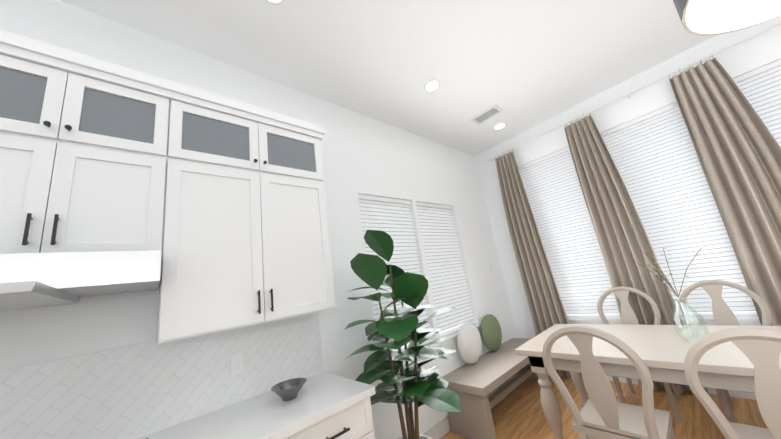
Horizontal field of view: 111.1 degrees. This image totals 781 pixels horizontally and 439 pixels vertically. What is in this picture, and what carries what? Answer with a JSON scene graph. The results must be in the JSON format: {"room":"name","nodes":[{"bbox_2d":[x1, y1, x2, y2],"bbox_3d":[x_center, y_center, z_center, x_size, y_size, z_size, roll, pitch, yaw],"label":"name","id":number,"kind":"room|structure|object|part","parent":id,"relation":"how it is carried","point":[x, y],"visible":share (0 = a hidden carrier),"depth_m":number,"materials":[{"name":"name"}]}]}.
{"room":"dining room","nodes":[
{"label":"dining room","id":0,"kind":"room"},
{"bbox_2d":[0,0,517,438],"bbox_3d":[-1.573,0.356,1.444,8.950,3.380,0.160,4,-18,-42],"label":"wall","id":1,"kind":"structure","parent":0,"point":[363,154],"depth_m":2.31,"materials":[{"name":"white paint"}]},
{"bbox_2d":[0,41,167,252],"bbox_3d":[-1.596,-0.253,1.308,0.760,0.945,0.329,4,-18,-42],"label":"upper cabinet","id":2,"kind":"object","parent":1,"relation":"attached to","point":[82,146],"depth_m":1.24,"materials":[{"name":"white wood"}]},
{"bbox_2d":[0,250,161,308],"bbox_3d":[-1.366,0.228,1.016,0.748,0.168,0.781,4,-18,-42],"label":"range hood","id":3,"kind":"object","parent":2,"relation":"attached to","point":[36,280],"visible":1,"depth_m":1.04,"materials":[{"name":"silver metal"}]},
{"bbox_2d":[152,89,335,344],"bbox_3d":[-0.931,-0.019,1.825,0.940,1.350,0.329,4,-18,-42],"label":"upper cabinet","id":4,"kind":"object","parent":1,"relation":"attached to","point":[219,201],"depth_m":1.62,"materials":[{"name":"white wood"}]},
{"bbox_2d":[395,211,480,360],"bbox_3d":[0.366,0.603,3.088,1.710,1.699,0.162,4,-18,-42],"label":"window","id":5,"kind":"structure","parent":1,"relation":"in","point":[451,341],"depth_m":2.99,"materials":[{"name":"white"}]},
{"bbox_2d":[358,194,432,351],"bbox_3d":[0.049,0.526,2.809,0.764,1.586,0.060,4,-18,-42],"label":"window blinds","id":6,"kind":"object","parent":5,"relation":"attached to","point":[399,230],"visible":0.33,"depth_m":2.91,"materials":[{"name":"grey plastic"}]},
{"bbox_3d":[0.048,0.584,2.806,0.860,1.699,0.162,4,-18,-42],"label":"window trim","id":7,"kind":"part","parent":5,"relation":"part of","materials":[{"name":"white wood"}]},
{"bbox_2d":[416,201,475,337],"bbox_3d":[0.684,0.566,3.372,0.764,1.586,0.060,4,-18,-42],"label":"window blinds","id":8,"kind":"object","parent":5,"relation":"attached to","point":[447,278],"visible":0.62,"depth_m":3.36,"materials":[{"name":"grey plastic"}]},
{"bbox_2d":[418,209,463,332],"bbox_3d":[0.595,0.608,3.471,0.880,1.700,0.010,4,-18,-42],"label":"window","id":9,"kind":"structure","parent":1,"relation":"in","point":[454,326],"depth_m":3.36,"materials":[{"name":"white"}]},
{"bbox_2d":[421,371,518,438],"bbox_3d":[0.801,2.024,2.852,3.000,0.130,0.016,4,-18,-42],"label":"baseboard","id":10,"kind":"structure","parent":1,"relation":"attached to","point":[440,428],"depth_m":2.58,"materials":[{"name":"white wood"}]},
{"bbox_2d":[60,0,715,155],"bbox_3d":[0.562,-2.296,-0.778,8.950,0.080,7.520,4,-18,-42],"label":"ceiling","id":11,"kind":"structure","parent":0,"point":[524,65],"depth_m":2.36,"materials":[{"name":"white paint"}]},
{"bbox_2d":[265,0,284,4],"bbox_3d":[-0.753,-1.455,1.709,0.169,0.010,0.169,-19,-17,37],"label":"recessed light","id":12,"kind":"object","parent":11,"relation":"in","point":[275,2],"depth_m":1.77,"materials":[{"name":"white plastic"}]},
{"bbox_2d":[424,80,439,91],"bbox_3d":[0.429,-1.379,2.770,0.169,0.010,0.169,-11,-14,11],"label":"recessed light","id":13,"kind":"object","parent":11,"relation":"in","point":[431,85],"depth_m":2.76,"materials":[{"name":"white plastic"}]},
{"bbox_2d":[470,104,503,124],"bbox_3d":[1.234,-1.335,3.444,0.210,0.016,0.360,4,-18,-42],"label":"ceiling vent","id":14,"kind":"object","parent":11,"relation":"in","point":[487,114],"visible":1,"depth_m":3.40,"materials":[{"name":"white metal"}]},
{"bbox_2d":[494,123,505,129],"bbox_3d":[1.536,-1.308,3.765,0.169,0.010,0.169,-20,-17,40],"label":"recessed light","id":15,"kind":"object","parent":11,"relation":"in","point":[501,125],"depth_m":3.75,"materials":[{"name":"white plastic"}]},
{"bbox_2d":[673,0,780,35],"bbox_3d":[0.441,-1.111,0.490,0.310,1.579,0.310,4,-18,-42],"label":"pendant light","id":16,"kind":"object","parent":11,"relation":"hanging from","point":[707,17],"visible":1,"depth_m":0.46,"materials":[{"name":"grey"}]},
{"bbox_2d":[440,375,767,438],"bbox_3d":[1.062,1.018,-1.572,8.950,0.050,7.520,4,-18,-42],"label":"floor","id":17,"kind":"structure","parent":0,"point":[517,412],"depth_m":2.52,"materials":[{"name":"brown wood"}]},
{"bbox_2d":[288,397,374,438],"bbox_3d":[-0.627,1.488,1.331,1.002,0.875,0.618,4,-18,-42],"label":"base cabinet","id":18,"kind":"object","parent":17,"relation":"on","point":[356,422],"depth_m":1.42,"materials":[{"name":"white wood"}]},
{"bbox_2d":[132,369,375,438],"bbox_3d":[-1.640,0.985,0.580,3.598,0.040,0.644,4,-18,-42],"label":"countertop","id":19,"kind":"structure","parent":18,"relation":"on","point":[323,395],"depth_m":1.40,"materials":[{"name":"white stone"}]},
{"bbox_2d":[271,378,306,400],"bbox_3d":[-0.589,1.002,1.564,0.200,0.075,0.200,4,-18,-42],"label":"bowl","id":20,"kind":"object","parent":19,"relation":"on","point":[288,390],"visible":1,"depth_m":1.56,"materials":[{"name":"grey"}]},
{"bbox_2d":[344,230,460,438],"bbox_3d":[0.092,1.002,1.967,0.868,1.893,0.857,4,-18,-42],"label":"potted plant","id":21,"kind":"object","parent":17,"relation":"on","point":[392,329],"visible":0.98,"depth_m":1.89,"materials":[{"name":"green plant"}]},
{"bbox_2d":[441,338,552,438],"bbox_3d":[1.314,1.816,3.043,1.700,0.470,0.516,4,-18,-42],"label":"bench","id":22,"kind":"object","parent":17,"relation":"on","point":[473,386],"visible":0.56,"depth_m":2.61,"materials":[{"name":"beige wood"}]},
{"bbox_2d":[457,322,481,363],"bbox_3d":[0.903,1.402,3.053,0.440,0.440,0.132,4,-18,-42],"label":"pillow","id":23,"kind":"object","parent":22,"relation":"on","point":[469,343],"visible":1,"depth_m":2.98,"materials":[{"name":"white fabric"}]},
{"bbox_2d":[481,314,501,351],"bbox_3d":[1.277,1.425,3.384,0.440,0.440,0.132,4,-18,-42],"label":"pillow","id":24,"kind":"object","parent":22,"relation":"on","point":[491,333],"visible":1,"depth_m":3.30,"materials":[{"name":"green fabric"}]},
{"bbox_2d":[542,325,675,438],"bbox_3d":[1.363,1.156,1.626,0.547,1.077,0.512,4,-18,-42],"label":"dining chair","id":25,"kind":"object","parent":17,"relation":"on","point":[603,413],"visible":1,"depth_m":1.55,"materials":[{"name":"beige wood"}]},
{"bbox_2d":[597,286,681,421],"bbox_3d":[2.422,1.246,2.669,0.547,1.077,0.512,4,-18,-42],"label":"dining chair","id":26,"kind":"object","parent":17,"relation":"on","point":[628,316],"visible":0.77,"depth_m":2.81,"materials":[{"name":"beige wood"}]},
{"bbox_2d":[515,324,780,438],"bbox_3d":[2.110,1.281,1.950,1.050,0.765,1.800,4,-18,-42],"label":"dining table","id":27,"kind":"object","parent":17,"relation":"on","point":[660,350],"visible":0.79,"depth_m":1.96,"materials":[{"name":"beige wood"}]},
{"bbox_2d":[671,298,708,341],"bbox_3d":[2.153,0.724,1.947,0.170,0.290,0.170,4,-18,-42],"label":"vase","id":28,"kind":"object","parent":27,"relation":"on","point":[689,332],"visible":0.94,"depth_m":1.95,"materials":[{"name":"clear glass"}]},
{"bbox_2d":[632,247,703,336],"bbox_3d":[2.184,0.534,2.025,0.420,0.642,0.424,4,-18,-42],"label":"sprig","id":29,"kind":"object","parent":28,"relation":"in","point":[665,279],"visible":1,"depth_m":2.03,"materials":[{"name":"brown"}]},
{"bbox_2d":[679,280,770,422],"bbox_3d":[2.850,1.069,2.199,0.547,1.077,0.512,4,-18,-42],"label":"dining chair","id":30,"kind":"object","parent":17,"relation":"on","point":[723,313],"visible":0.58,"depth_m":2.38,"materials":[{"name":"beige wood"}]},
{"bbox_2d":[684,327,780,438],"bbox_3d":[1.778,0.984,1.170,0.547,1.077,0.512,4,-18,-42],"label":"dining chair","id":31,"kind":"object","parent":17,"relation":"on","point":[759,348],"visible":1,"depth_m":1.13,"materials":[{"name":"beige wood"}]},
{"bbox_2d":[475,16,780,338],"bbox_3d":[3.141,-0.033,2.788,0.160,3.380,4.250,4,-18,-42],"label":"wall","id":32,"kind":"structure","parent":0,"point":[752,53],"depth_m":3.29,"materials":[{"name":"white paint"}]},
{"bbox_2d":[518,146,619,317],"bbox_3d":[2.382,0.156,3.577,0.060,2.196,0.784,4,-18,-42],"label":"window blinds","id":33,"kind":"object","parent":32,"relation":"attached to","point":[561,214],"visible":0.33,"depth_m":3.58,"materials":[{"name":"grey plastic"}]},
{"bbox_2d":[566,314,621,323],"bbox_3d":[2.400,0.210,3.573,0.162,2.309,0.880,4,-18,-42],"label":"window","id":34,"kind":"structure","parent":32,"relation":"in","point":[593,321],"depth_m":3.31,"materials":[{"name":"white"}]},
{"bbox_2d":[485,21,780,161],"bbox_3d":[2.768,-1.438,3.095,0.115,0.050,3.662,4,-18,-42],"label":"curtain rod","id":35,"kind":"object","parent":32,"relation":"attached to","point":[712,54],"visible":1,"depth_m":2.92,"materials":[{"name":"white metal"}]},
{"bbox_2d":[495,150,570,377],"bbox_3d":[1.995,0.498,3.780,0.130,3.123,0.500,4,-18,-42],"label":"curtain","id":36,"kind":"object","parent":35,"relation":"hanging from","point":[545,304],"visible":0.83,"depth_m":3.80,"materials":[{"name":"beige fabric"}]},
{"bbox_2d":[564,114,709,395],"bbox_3d":[2.626,0.234,3.076,0.121,3.123,0.520,4,-18,-42],"label":"curtain","id":37,"kind":"object","parent":35,"relation":"hanging from","point":[622,237],"visible":0.73,"depth_m":3.10,"materials":[{"name":"beige fabric"}]},
{"bbox_2d":[669,57,780,325],"bbox_3d":[3.276,-0.031,2.377,0.125,3.123,0.550,4,-18,-42],"label":"curtain","id":38,"kind":"object","parent":35,"relation":"hanging from","point":[736,147],"visible":0.96,"depth_m":2.46,"materials":[{"name":"beige fabric"}]},
{"bbox_2d":[607,376,755,399],"bbox_3d":[3.262,1.546,2.408,0.016,0.130,4.099,4,-18,-42],"label":"baseboard","id":39,"kind":"structure","parent":32,"relation":"attached to","point":[738,394],"depth_m":2.50,"materials":[{"name":"white wood"}]},
{"bbox_2d":[663,116,755,312],"bbox_3d":[3.136,-0.101,2.956,0.010,2.310,0.900,4,-18,-42],"label":"window","id":40,"kind":"structure","parent":32,"relation":"in","point":[732,311],"depth_m":2.60,"materials":[{"name":"white"}]},
{"bbox_2d":[600,102,757,316],"bbox_3d":[3.030,-0.113,2.865,0.060,2.196,0.784,4,-18,-42],"label":"window blinds","id":41,"kind":"object","parent":40,"relation":"attached to","point":[653,154],"visible":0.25,"depth_m":2.85,"materials":[{"name":"grey plastic"}]},
{"bbox_2d":[680,312,760,325],"bbox_3d":[3.049,-0.059,2.861,0.162,2.309,0.880,4,-18,-42],"label":"window","id":42,"kind":"structure","parent":32,"relation":"in","point":[753,322],"depth_m":2.59,"materials":[{"name":"white"}]},
{"bbox_3d":[3.697,-0.327,2.149,0.162,2.309,0.880,4,-18,-42],"label":"trim","id":43,"kind":"structure","parent":0,"visible":0},
{"bbox_2d":[733,59,780,147],"bbox_3d":[3.679,-0.381,2.152,0.060,2.196,0.784,4,-18,-42],"label":"window blinds","id":44,"kind":"object","parent":43,"relation":"attached to","point":[760,88],"depth_m":2.46,"materials":[{"name":"grey plastic"}]}
]}

